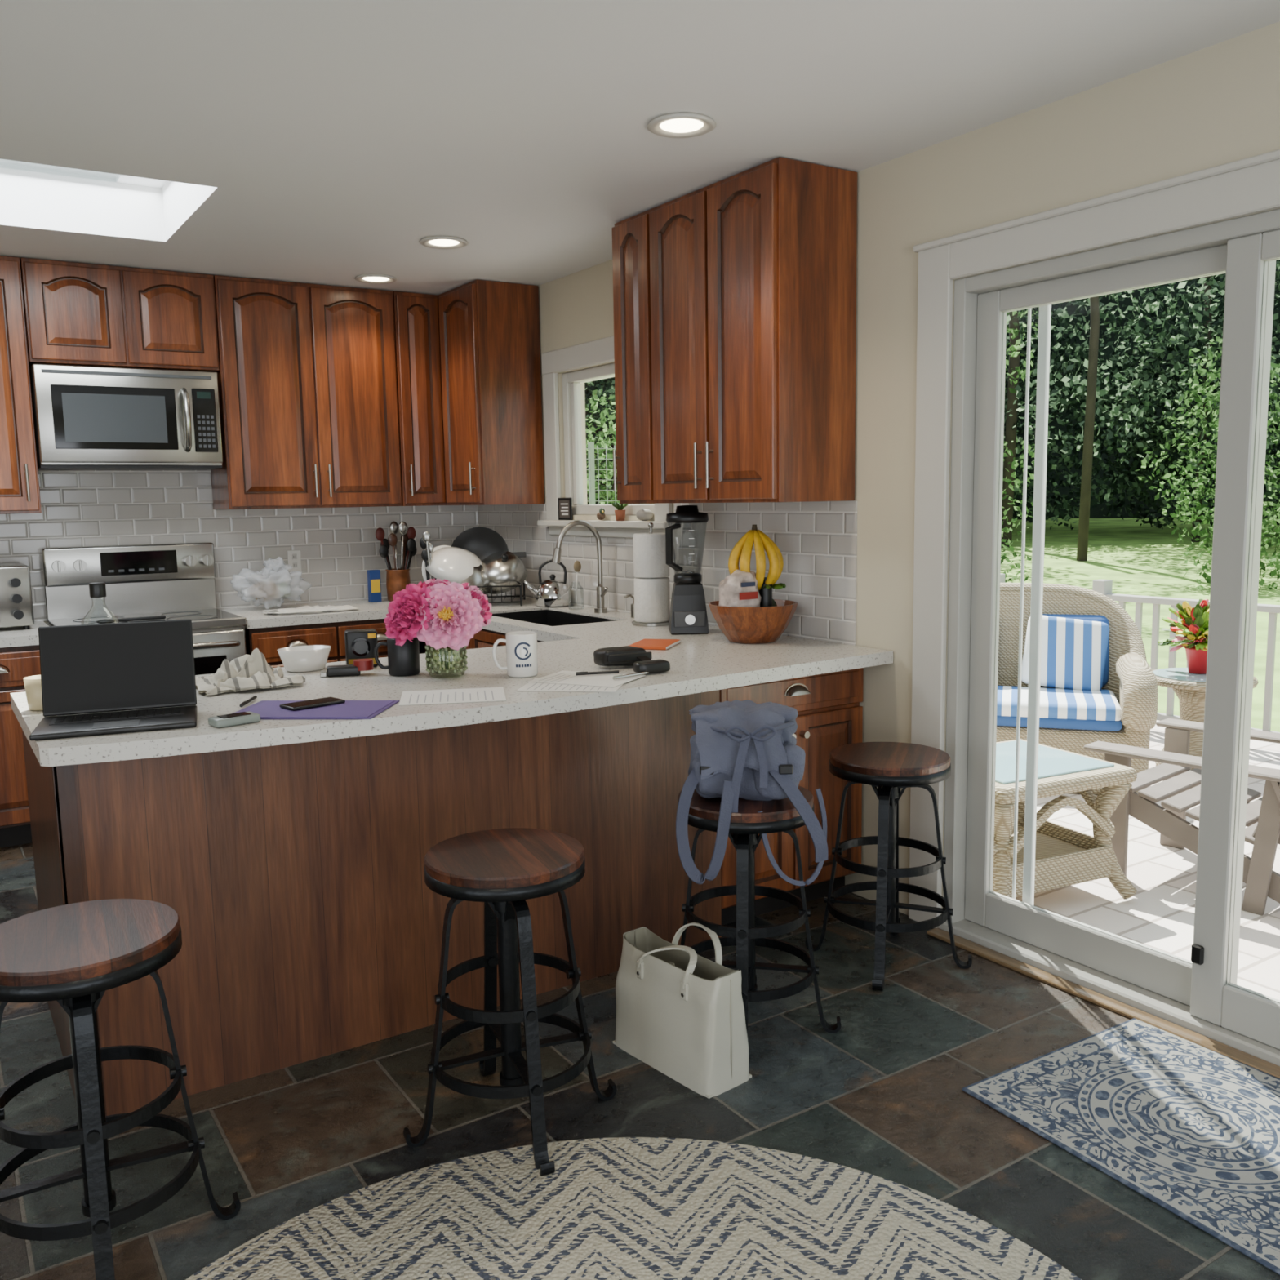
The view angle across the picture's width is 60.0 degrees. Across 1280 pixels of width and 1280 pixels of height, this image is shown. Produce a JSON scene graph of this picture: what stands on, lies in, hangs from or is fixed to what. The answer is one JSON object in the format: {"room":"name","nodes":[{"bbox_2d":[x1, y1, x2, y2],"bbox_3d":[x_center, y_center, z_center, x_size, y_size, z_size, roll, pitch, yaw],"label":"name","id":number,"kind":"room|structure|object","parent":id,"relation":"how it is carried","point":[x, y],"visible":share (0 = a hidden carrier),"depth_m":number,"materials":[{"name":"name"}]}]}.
{"room":"kitchen","nodes":[
{"label":"kitchen","id":0,"kind":"room"},
{"bbox_2d":[0,0,1279,295],"bbox_3d":[-0.842,-1.393,1.367,5.506,0.300,8.665,-6,9,-33],"label":"ceiling","id":1,"kind":"structure","parent":0,"point":[320,142],"depth_m":3.03,"materials":[{"name":"white paint"}]},
{"bbox_2d":[0,159,167,188],"bbox_3d":[-2.286,-1.740,3.741,1.420,0.015,0.920,-6,9,-33],"label":"window","id":2,"kind":"structure","parent":1,"relation":"attached to","point":[123,179],"depth_m":4.33,"materials":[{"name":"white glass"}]},
{"bbox_2d":[354,274,397,284],"bbox_3d":[-1.268,-1.734,5.327,0.200,0.011,0.200,-6,9,-33],"label":"recessed light","id":3,"kind":"object","parent":1,"relation":"in","point":[366,278],"visible":1,"depth_m":5.31,"materials":[{"name":"grey"}]},
{"bbox_2d":[419,235,468,248],"bbox_3d":[-0.814,-1.648,4.602,0.200,0.011,0.200,-6,9,-33],"label":"recessed light","id":4,"kind":"object","parent":1,"relation":"in","point":[438,242],"visible":1,"depth_m":4.59,"materials":[{"name":"grey"}]},
{"bbox_2d":[647,112,715,137],"bbox_3d":[0.120,-1.485,3.203,0.200,0.011,0.200,-6,9,-33],"label":"recessed light","id":5,"kind":"object","parent":1,"relation":"in","point":[679,125],"visible":1,"depth_m":3.19,"materials":[{"name":"grey"}]},
{"bbox_2d":[0,843,1279,1279],"bbox_3d":[-0.796,1.296,1.712,5.506,0.100,8.665,-6,9,-33],"label":"floor","id":6,"kind":"structure","parent":0,"point":[882,1095],"depth_m":2.62,"materials":[{"name":"tile"}]},
{"bbox_2d":[0,644,40,848],"bbox_3d":[-3.249,0.478,4.620,1.490,0.866,0.665,-6,9,-33],"label":"base cabinet","id":7,"kind":"object","parent":6,"relation":"on","point":[16,663],"visible":0.38,"depth_m":4.66,"materials":[{"name":"brown wood"}]},
{"bbox_2d":[0,898,240,1279],"bbox_3d":[-1.051,0.871,2.117,0.381,0.650,0.381,1,8,17],"label":"bar stool","id":8,"kind":"object","parent":6,"relation":"on","point":[69,954],"visible":1,"depth_m":2.03,"materials":[{"name":"brown wood"}]},
{"bbox_2d":[40,542,246,675],"bbox_3d":[-2.281,0.170,5.167,0.764,1.205,0.738,-6,9,-33],"label":"range","id":9,"kind":"object","parent":6,"relation":"on","point":[152,582],"visible":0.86,"depth_m":5.28,"materials":[{"name":"silver metal"}]},
{"bbox_2d":[244,618,387,667],"bbox_3d":[-1.624,0.315,5.672,0.825,0.866,0.665,-6,9,-33],"label":"base cabinet","id":10,"kind":"object","parent":6,"relation":"on","point":[268,640],"visible":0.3,"depth_m":5.29,"materials":[{"name":"brown wood"}]},
{"bbox_2d":[22,667,863,1115],"bbox_3d":[-0.483,0.565,3.570,2.527,0.866,0.848,-6,9,-33],"label":"base cabinet","id":11,"kind":"object","parent":6,"relation":"on","point":[311,924],"visible":0.56,"depth_m":2.93,"materials":[{"name":"brown wood"}]},
{"bbox_2d":[0,593,893,766],"bbox_3d":[-1.583,0.060,4.071,3.752,0.042,3.324,-6,9,-33],"label":"countertop","id":12,"kind":"structure","parent":11,"relation":"on","point":[700,663],"depth_m":3.28,"materials":[{"name":"stone"}]},
{"bbox_2d":[0,563,34,629],"bbox_3d":[-2.950,-0.179,4.841,0.500,0.280,0.367,-6,9,-33],"label":"toaster oven","id":13,"kind":"object","parent":12,"relation":"on","point":[16,610],"visible":1,"depth_m":4.82,"materials":[{"name":"silver metal"}]},
{"bbox_2d":[23,675,42,711],"bbox_3d":[-1.580,0.140,2.942,0.096,0.085,0.082,-1,7,3],"label":"coffee cup","id":14,"kind":"object","parent":12,"relation":"on","point":[33,685],"visible":0.37,"depth_m":2.91,"materials":[{"name":"beige"}]},
{"bbox_2d":[88,582,106,597],"bbox_3d":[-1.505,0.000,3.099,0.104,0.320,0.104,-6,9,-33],"label":"cap","id":15,"kind":"object","parent":12,"relation":"on","point":[97,589],"visible":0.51,"depth_m":3.06,"materials":[{"name":"black plastic"}]},
{"bbox_2d":[29,619,197,740],"bbox_3d":[-1.285,0.088,2.718,0.356,0.234,0.288,-4,8,-21],"label":"laptop","id":16,"kind":"object","parent":12,"relation":"on","point":[97,668],"visible":1,"depth_m":2.80,"materials":[{"name":"black plastic"}]},
{"bbox_2d":[208,711,260,728],"bbox_3d":[-0.987,0.193,2.699,0.110,0.022,0.060,-8,10,-43],"label":"case","id":17,"kind":"object","parent":12,"relation":"on","point":[243,717],"visible":1,"depth_m":2.68,"materials":[{"name":"grey plastic"}]},
{"bbox_2d":[239,695,257,707],"bbox_3d":[-1.049,0.163,2.975,0.009,0.010,0.142,-1,7,-3],"label":"ballpoint pen","id":18,"kind":"object","parent":12,"relation":"on","point":[254,697],"visible":1,"depth_m":2.96,"materials":[{"name":"black plastic"}]},
{"bbox_2d":[195,648,306,695],"bbox_3d":[-1.165,0.077,3.276,0.307,0.108,0.329,-6,9,-33],"label":"kitchen towel","id":19,"kind":"object","parent":12,"relation":"on","point":[246,672],"visible":0.98,"depth_m":3.22,"materials":[{"name":"white fabric"}]},
{"bbox_2d":[248,582,291,601],"bbox_3d":[-1.869,-0.291,5.622,0.392,0.260,0.244,-6,9,-33],"label":"plastic bag","id":20,"kind":"object","parent":12,"relation":"on","point":[261,591],"visible":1,"depth_m":5.58,"materials":[{"name":"white plastic"}]},
{"bbox_2d":[277,644,331,672],"bbox_3d":[-1.072,0.061,3.548,0.168,0.070,0.132,-6,9,-33],"label":"ceramic bowl","id":21,"kind":"object","parent":12,"relation":"on","point":[309,658],"visible":1,"depth_m":3.50,"materials":[{"name":"white ceramic"}]},
{"bbox_2d":[262,604,359,615],"bbox_3d":[-1.632,-0.154,5.473,0.456,0.024,0.258,-6,9,-33],"label":"cloth","id":22,"kind":"object","parent":12,"relation":"on","point":[305,609],"visible":1,"depth_m":5.41,"materials":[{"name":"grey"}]},
{"bbox_2d":[232,700,399,719],"bbox_3d":[-0.842,0.178,2.860,0.380,0.004,0.240,0,7,5],"label":"folder","id":23,"kind":"object","parent":12,"relation":"on","point":[267,709],"visible":0.79,"depth_m":2.83,"materials":[{"name":"purple"}]},
{"bbox_2d":[279,697,345,711],"bbox_3d":[-0.855,0.166,2.897,0.074,0.009,0.150,6,10,44],"label":"smartphone","id":24,"kind":"object","parent":23,"relation":"on","point":[325,701],"visible":1,"depth_m":2.88,"materials":[{"name":"black plastic"}]},
{"bbox_2d":[320,658,373,677],"bbox_3d":[-0.905,0.086,3.425,0.160,0.045,0.060,-3,8,-13],"label":"tape dispenser","id":25,"kind":"object","parent":12,"relation":"on","point":[359,664],"visible":1,"depth_m":3.41,"materials":[{"name":"black plastic"}]},
{"bbox_2d":[344,628,377,666],"bbox_3d":[-0.900,0.028,3.585,0.100,0.120,0.083,-3,8,-18],"label":"camera","id":26,"kind":"object","parent":12,"relation":"on","point":[359,643],"visible":0.85,"depth_m":3.56,"materials":[{"name":"black plastic"}]},
{"bbox_2d":[367,569,382,602],"bbox_3d":[-1.422,-0.290,5.936,0.060,0.170,0.042,-6,9,-33],"label":"box","id":27,"kind":"object","parent":12,"relation":"on","point":[374,584],"visible":1,"depth_m":5.92,"materials":[{"name":"blue cardboard"}]},
{"bbox_2d":[375,521,417,601],"bbox_3d":[-1.300,-0.423,5.953,0.220,0.425,0.148,-6,9,-33],"label":"utensil crock","id":28,"kind":"object","parent":12,"relation":"on","point":[397,579],"visible":0.94,"depth_m":5.92,"materials":[{"name":"brown wood"}]},
{"bbox_2d":[373,636,420,675],"bbox_3d":[-0.743,0.050,3.415,0.127,0.115,0.096,-6,9,-33],"label":"coffee mug","id":29,"kind":"object","parent":12,"relation":"on","point":[404,660],"visible":0.87,"depth_m":3.39,"materials":[{"name":"black ceramic"}]},
{"bbox_2d":[383,577,492,676],"bbox_3d":[-0.610,-0.036,3.362,0.312,0.294,0.248,-1,7,3],"label":"vase","id":30,"kind":"object","parent":12,"relation":"on","point":[440,613],"visible":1,"depth_m":3.29,"materials":[{"name":"green glass"}]},
{"bbox_2d":[398,687,506,705],"bbox_3d":[-0.510,0.153,3.027,0.280,0.002,0.216,-2,7,-9],"label":"paper sheet","id":31,"kind":"object","parent":12,"relation":"on","point":[487,694],"visible":1,"depth_m":3.02,"materials":[{"name":"white paper"}]},
{"bbox_2d":[419,526,527,605],"bbox_3d":[-0.845,-0.379,5.669,0.535,0.391,0.370,-1,7,-3],"label":"dish rack","id":32,"kind":"object","parent":12,"relation":"on","point":[479,557],"visible":0.9,"depth_m":5.58,"materials":[{"name":"black metal"}]},
{"bbox_2d":[492,631,537,677],"bbox_3d":[-0.369,0.045,3.345,0.125,0.130,0.094,-8,10,-42],"label":"coffee mug","id":33,"kind":"object","parent":12,"relation":"on","point":[522,658],"visible":1,"depth_m":3.32,"materials":[{"name":"white ceramic"}]},
{"bbox_2d":[523,559,571,607],"bbox_3d":[-0.447,-0.284,5.519,0.210,0.232,0.180,-7,9,-39],"label":"tea kettle","id":34,"kind":"object","parent":12,"relation":"on","point":[552,593],"visible":0.97,"depth_m":5.48,"materials":[{"name":"silver metal"}]},
{"bbox_2d":[492,609,615,626],"bbox_3d":[-0.411,-0.010,5.083,0.376,0.180,0.736,-6,9,-33],"label":"sink","id":35,"kind":"object","parent":12,"relation":"in","point":[546,617],"visible":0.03,"depth_m":5.38,"materials":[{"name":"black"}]},
{"bbox_2d":[515,678,622,692],"bbox_3d":[-0.190,0.128,3.175,0.280,0.002,0.216,0,7,9],"label":"paper sheet","id":36,"kind":"object","parent":12,"relation":"on","point":[530,686],"visible":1,"depth_m":3.12,"materials":[{"name":"white paper"}]},
{"bbox_2d":[528,671,645,687],"bbox_3d":[-0.156,0.114,3.268,0.280,0.002,0.216,2,8,25],"label":"paper sheet","id":37,"kind":"object","parent":36,"relation":"on","point":[569,677],"visible":0.91,"depth_m":3.25,"materials":[{"name":"white paper"}]},
{"bbox_2d":[575,670,622,675],"bbox_3d":[-0.122,0.098,3.325,0.142,0.010,0.009,-3,8,-13],"label":"ballpoint pen","id":38,"kind":"object","parent":37,"relation":"on","point":[614,671],"visible":1,"depth_m":3.32,"materials":[{"name":"black plastic"}]},
{"bbox_2d":[612,671,648,679],"bbox_3d":[-0.025,0.103,3.269,0.142,0.010,0.010,-8,10,-42],"label":"ballpoint pen","id":39,"kind":"object","parent":37,"relation":"on","point":[618,677],"visible":1,"depth_m":3.26,"materials":[{"name":"silver metal"}]},
{"bbox_2d":[573,560,581,603],"bbox_3d":[-0.310,-0.265,5.349,0.076,0.233,0.076,-6,9,-33],"label":"dish brush","id":40,"kind":"object","parent":12,"relation":"on","point":[577,566],"visible":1,"depth_m":5.34,"materials":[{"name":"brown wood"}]},
{"bbox_2d":[551,520,608,613],"bbox_3d":[-0.270,-0.333,5.090,0.263,0.432,0.124,-4,8,-21],"label":"kitchen faucet","id":41,"kind":"object","parent":12,"relation":"on","point":[601,592],"visible":1,"depth_m":5.13,"materials":[{"name":"silver metal"}]},
{"bbox_2d":[623,594,634,617],"bbox_3d":[-0.040,-0.152,4.926,0.067,0.106,0.032,-6,9,-33],"label":"soap dispenser","id":42,"kind":"object","parent":12,"relation":"on","point":[628,595],"visible":0.62,"depth_m":4.92,"materials":[{"name":"silver metal"}]},
{"bbox_2d":[593,645,670,673],"bbox_3d":[-0.028,0.062,3.438,0.173,0.060,0.248,-4,8,-25],"label":"headphones","id":43,"kind":"object","parent":12,"relation":"on","point":[638,658],"visible":0.98,"depth_m":3.45,"materials":[{"name":"black plastic"}]},
{"bbox_2d":[631,522,670,626],"bbox_3d":[0.048,-0.280,4.651,0.170,0.427,0.182,-1,7,-3],"label":"paper towel holder","id":44,"kind":"object","parent":12,"relation":"on","point":[651,569],"visible":0.95,"depth_m":4.59,"materials":[{"name":"white paper"}]},
{"bbox_2d":[629,638,680,649],"bbox_3d":[0.053,0.015,3.983,0.142,0.012,0.200,1,8,17],"label":"notebook","id":45,"kind":"object","parent":12,"relation":"on","point":[646,644],"visible":0.84,"depth_m":3.95,"materials":[{"name":"orange paper"}]},
{"bbox_2d":[665,505,708,634],"bbox_3d":[0.173,-0.276,4.330,0.238,0.497,0.204,-6,9,-33],"label":"blender","id":46,"kind":"object","parent":12,"relation":"on","point":[688,611],"depth_m":4.29,"materials":[{"name":"black plastic"}]},
{"bbox_2d":[707,524,797,644],"bbox_3d":[0.411,-0.208,4.050,0.330,0.425,0.330,-6,9,-33],"label":"fruit bowl","id":47,"kind":"object","parent":12,"relation":"on","point":[746,611],"visible":1,"depth_m":3.96,"materials":[{"name":"brown wood"}]},
{"bbox_2d":[418,628,542,653],"bbox_3d":[-0.568,0.329,5.420,0.626,0.866,2.245,-6,9,-33],"label":"base cabinet","id":48,"kind":"object","parent":6,"relation":"on","point":[484,637],"visible":0.11,"depth_m":5.02,"materials":[{"name":"brown wood"}]},
{"bbox_2d":[403,828,617,1176],"bbox_3d":[-0.301,0.801,2.555,0.381,0.650,0.381,2,8,22],"label":"bar stool","id":49,"kind":"object","parent":6,"relation":"on","point":[500,868],"visible":1,"depth_m":2.49,"materials":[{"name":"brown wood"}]},
{"bbox_2d":[185,1137,1081,1279],"bbox_3d":[-0.031,1.250,1.534,1.960,0.010,1.960,-6,9,-33],"label":"round rug","id":50,"kind":"object","parent":6,"relation":"on","point":[617,1208],"visible":0.98,"depth_m":2.19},
{"bbox_2d":[613,922,751,1098],"bbox_3d":[0.113,0.916,2.849,0.188,0.332,0.379,-7,10,-40],"label":"tote bag","id":51,"kind":"object","parent":6,"relation":"on","point":[680,1011],"visible":1,"depth_m":2.76,"materials":[{"name":"beige leather"}]},
{"bbox_2d":[677,785,840,1035],"bbox_3d":[0.286,0.735,2.995,0.381,0.650,0.381,-6,9,-36],"label":"bar stool","id":52,"kind":"object","parent":6,"relation":"on","point":[746,824],"visible":0.68,"depth_m":2.88,"materials":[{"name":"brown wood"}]},
{"bbox_2d":[675,699,827,885],"bbox_3d":[0.283,0.389,2.921,0.388,0.442,0.306,-1,7,0],"label":"backpack","id":53,"kind":"object","parent":52,"relation":"on","point":[747,749],"visible":1,"depth_m":2.82,"materials":[{"name":"fabric"}]},
{"bbox_2d":[804,742,972,990],"bbox_3d":[0.767,0.672,3.425,0.381,0.650,0.381,-5,8,-26],"label":"bar stool","id":54,"kind":"object","parent":6,"relation":"on","point":[888,766],"visible":1,"depth_m":3.35,"materials":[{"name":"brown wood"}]},
{"bbox_2d":[962,1017,1279,1275],"bbox_3d":[1.391,1.124,2.337,0.680,0.008,1.240,-5,9,-31],"label":"runner rug","id":55,"kind":"object","parent":6,"relation":"on","point":[1191,1128],"visible":1,"depth_m":2.54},
{"bbox_2d":[537,21,1279,915],"bbox_3d":[0.581,-0.372,4.272,0.150,2.511,5.295,-6,9,-33],"label":"wall","id":56,"kind":"structure","parent":0,"point":[905,202],"depth_m":3.55,"materials":[{"name":"beige paint"}]},
{"bbox_2d":[392,280,544,506],"bbox_3d":[-0.968,-1.259,5.833,0.582,1.090,0.811,-6,9,-33],"label":"upper cabinet","id":57,"kind":"object","parent":56,"relation":"attached to","point":[468,355],"visible":1,"depth_m":5.63,"materials":[{"name":"brown wood"}]},
{"bbox_2d":[537,335,675,537],"bbox_3d":[-0.179,-0.940,5.182,0.100,0.910,1.150,-6,9,-33],"label":"trim","id":58,"kind":"structure","parent":56,"relation":"attached to","point":[600,351],"depth_m":5.45,"materials":[{"name":"grey wood"}]},
{"bbox_2d":[557,497,572,519],"bbox_3d":[-0.374,-0.653,5.526,0.100,0.110,0.010,6,10,45],"label":"framed sign","id":59,"kind":"object","parent":58,"relation":"on","point":[565,504],"visible":1,"depth_m":5.52,"materials":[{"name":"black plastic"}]},
{"bbox_2d":[596,507,605,519],"bbox_3d":[-0.182,-0.592,5.215,0.040,0.057,0.090,-3,8,-13],"label":"duck figurine","id":60,"kind":"object","parent":58,"relation":"on","point":[601,515],"visible":1,"depth_m":5.20,"materials":[{"name":"brown"}]},
{"bbox_2d":[610,502,628,520],"bbox_3d":[-0.091,-0.588,5.082,0.083,0.084,0.081,-6,9,-33],"label":"potted succulent","id":61,"kind":"object","parent":58,"relation":"on","point":[620,514],"visible":0.95,"depth_m":5.07,"materials":[{"name":"orange ceramic"}]},
{"bbox_2d":[635,508,653,520],"bbox_3d":[0.021,-0.554,4.907,0.080,0.054,0.070,-6,9,-33],"label":"decorative piece","id":62,"kind":"object","parent":58,"relation":"on","point":[644,514],"visible":1,"depth_m":4.88,"materials":[{"name":"white ceramic"}]},
{"bbox_2d":[562,362,654,515],"bbox_3d":[-0.112,-0.941,5.226,0.080,0.700,0.870,-6,9,-33],"label":"window","id":63,"kind":"structure","parent":56,"relation":"in","point":[571,381],"depth_m":5.51,"materials":[{"name":"grey wood"}]},
{"bbox_2d":[477,500,857,645],"bbox_3d":[-0.087,-0.381,5.154,0.007,0.507,3.075,-6,9,-33],"label":"backsplash","id":64,"kind":"structure","parent":56,"relation":"attached to","point":[816,541],"depth_m":4.44,"materials":[{"name":"white tile"}]},
{"bbox_2d":[612,156,857,503],"bbox_3d":[0.301,-1.055,4.081,0.391,1.090,0.993,-6,9,-33],"label":"upper cabinet","id":65,"kind":"object","parent":56,"relation":"attached to","point":[735,296],"visible":1,"depth_m":3.77,"materials":[{"name":"brown wood"}]},
{"bbox_2d":[908,149,1279,928],"bbox_3d":[1.463,-0.048,2.789,0.035,2.215,2.080,-6,9,-33],"label":"trim","id":66,"kind":"structure","parent":56,"relation":"attached to","point":[1251,184],"depth_m":3.45,"materials":[{"name":"grey wood"}]},
{"bbox_2d":[926,927,1279,1078],"bbox_3d":[1.489,1.053,2.862,0.053,0.012,1.920,-6,9,-33],"label":"trim","id":67,"kind":"structure","parent":56,"relation":"attached to","point":[1131,1012],"depth_m":3.12,"materials":[{"name":"brown wood"}]},
{"bbox_2d":[938,208,1279,1066],"bbox_3d":[1.529,0.008,2.838,0.160,2.090,1.800,-6,9,-33],"label":"door","id":68,"kind":"structure","parent":56,"relation":"in","point":[1202,995],"depth_m":3.14,"materials":[{"name":"grey plastic"}]},
{"bbox_3d":[-3.150,-0.413,5.083,5.506,2.511,0.150,-6,9,-33],"label":"wall","id":69,"kind":"structure","parent":0,"visible":0},
{"bbox_2d":[0,255,41,514],"bbox_3d":[-3.246,-1.062,4.607,1.238,1.090,0.391,-6,9,-33],"label":"upper cabinet","id":70,"kind":"object","parent":69,"relation":"attached to","point":[20,491],"visible":1,"depth_m":4.78,"materials":[{"name":"brown wood"}]},
{"bbox_2d":[20,257,219,372],"bbox_3d":[-2.409,-1.473,5.130,0.791,0.437,0.360,-6,9,-33],"label":"upper cabinet","id":71,"kind":"object","parent":69,"relation":"attached to","point":[76,313],"visible":0.98,"depth_m":4.97,"materials":[{"name":"brown wood"}]},
{"bbox_2d":[29,364,222,470],"bbox_3d":[-2.379,-1.016,5.135,0.760,0.442,0.473,-6,9,-33],"label":"microwave oven","id":72,"kind":"object","parent":71,"relation":"attached to","point":[86,418],"visible":0.98,"depth_m":4.97,"materials":[{"name":"silver metal"}]},
{"bbox_2d":[0,469,478,621],"bbox_3d":[-2.585,-0.475,5.353,3.955,0.727,0.007,-6,9,-33],"label":"backsplash","id":73,"kind":"structure","parent":69,"relation":"attached to","point":[338,547],"depth_m":5.67,"materials":[{"name":"white tile"}]},
{"bbox_2d":[287,550,302,572],"bbox_3d":[-1.823,-0.417,5.852,0.070,0.114,0.009,-6,9,-33],"label":"wall outlet","id":74,"kind":"object","parent":69,"relation":"attached to","point":[294,557],"visible":1,"depth_m":5.85,"materials":[{"name":"white plastic"}]},
{"bbox_2d":[210,275,402,509],"bbox_3d":[-1.695,-1.218,5.611,0.873,1.090,0.391,-6,9,-33],"label":"upper cabinet","id":75,"kind":"object","parent":69,"relation":"attached to","point":[307,374],"visible":0.98,"depth_m":5.46,"materials":[{"name":"brown wood"}]},
{"label":"outside","id":76,"kind":"structure","parent":0,"visible":0},
{"bbox_2d":[1000,516,1279,732],"bbox_3d":[16.352,-4.364,35.875,86.950,2.970,92.550,-6,9,-33],"label":"lawn","id":77,"kind":"structure","parent":76,"point":[1145,559],"depth_m":22.14,"materials":[{"name":"green plant"}]},
{"bbox_2d":[586,441,648,504],"bbox_3d":[-0.728,-1.598,17.187,8.564,2.900,0.079,-4,8,-25],"label":"fence","id":78,"kind":"object","parent":77,"relation":"on","point":[590,448],"visible":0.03,"depth_m":17.06,"materials":[{"name":"white wood"}]},
{"bbox_2d":[584,259,1279,590],"bbox_3d":[7.450,-12.677,27.410,65.106,22.005,26.342,1,8,18],"label":"forest","id":79,"kind":"object","parent":77,"relation":"on","point":[1135,375],"visible":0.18,"depth_m":27.86,"materials":[{"name":"green plant"}]},
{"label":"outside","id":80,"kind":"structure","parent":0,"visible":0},
{"bbox_2d":[1015,720,1279,999],"bbox_3d":[3.173,0.995,4.315,3.984,0.100,11.500,-6,9,-33],"label":"patio","id":81,"kind":"structure","parent":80,"point":[1160,915],"depth_m":4.18,"materials":[{"name":"white tile"}]},
{"bbox_2d":[992,738,1137,899],"bbox_3d":[1.425,0.711,4.260,0.694,0.515,0.634,-4,8,-25],"label":"table","id":82,"kind":"object","parent":81,"relation":"on","point":[1064,856],"visible":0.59,"depth_m":4.07,"materials":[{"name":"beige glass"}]},
{"bbox_2d":[995,582,1158,794],"bbox_3d":[2.006,0.234,5.982,1.359,1.024,0.894,2,8,19],"label":"wicker loveseat","id":83,"kind":"object","parent":81,"relation":"on","point":[1098,682],"visible":0.52,"depth_m":5.98,"materials":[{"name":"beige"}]},
{"bbox_2d":[1000,573,1279,733],"bbox_3d":[4.307,0.295,5.492,0.095,0.950,6.350,-6,9,-33],"label":"railing","id":84,"kind":"object","parent":81,"relation":"on","point":[1104,587],"visible":0.2,"depth_m":6.96,"materials":[{"name":"grey paint"}]},
{"bbox_2d":[1083,718,1279,915],"bbox_3d":[2.331,0.533,4.316,0.760,0.868,0.886,-7,10,-41],"label":"chair","id":85,"kind":"object","parent":81,"relation":"on","point":[1179,790],"visible":0.73,"depth_m":4.30,"materials":[{"name":"paint"}]},
{"bbox_2d":[1152,667,1258,769],"bbox_3d":[3.079,0.450,6.115,0.560,0.527,0.560,-6,9,-33],"label":"wicker side table","id":86,"kind":"object","parent":81,"relation":"on","point":[1189,688],"visible":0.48,"depth_m":6.02,"materials":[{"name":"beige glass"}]},
{"bbox_2d":[1157,599,1209,674],"bbox_3d":[3.077,-0.020,6.079,0.452,0.407,0.392,4,9,32],"label":"potted flowers","id":87,"kind":"object","parent":86,"relation":"on","point":[1194,625],"visible":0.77,"depth_m":6.06,"materials":[{"name":"red plant"}]}
]}

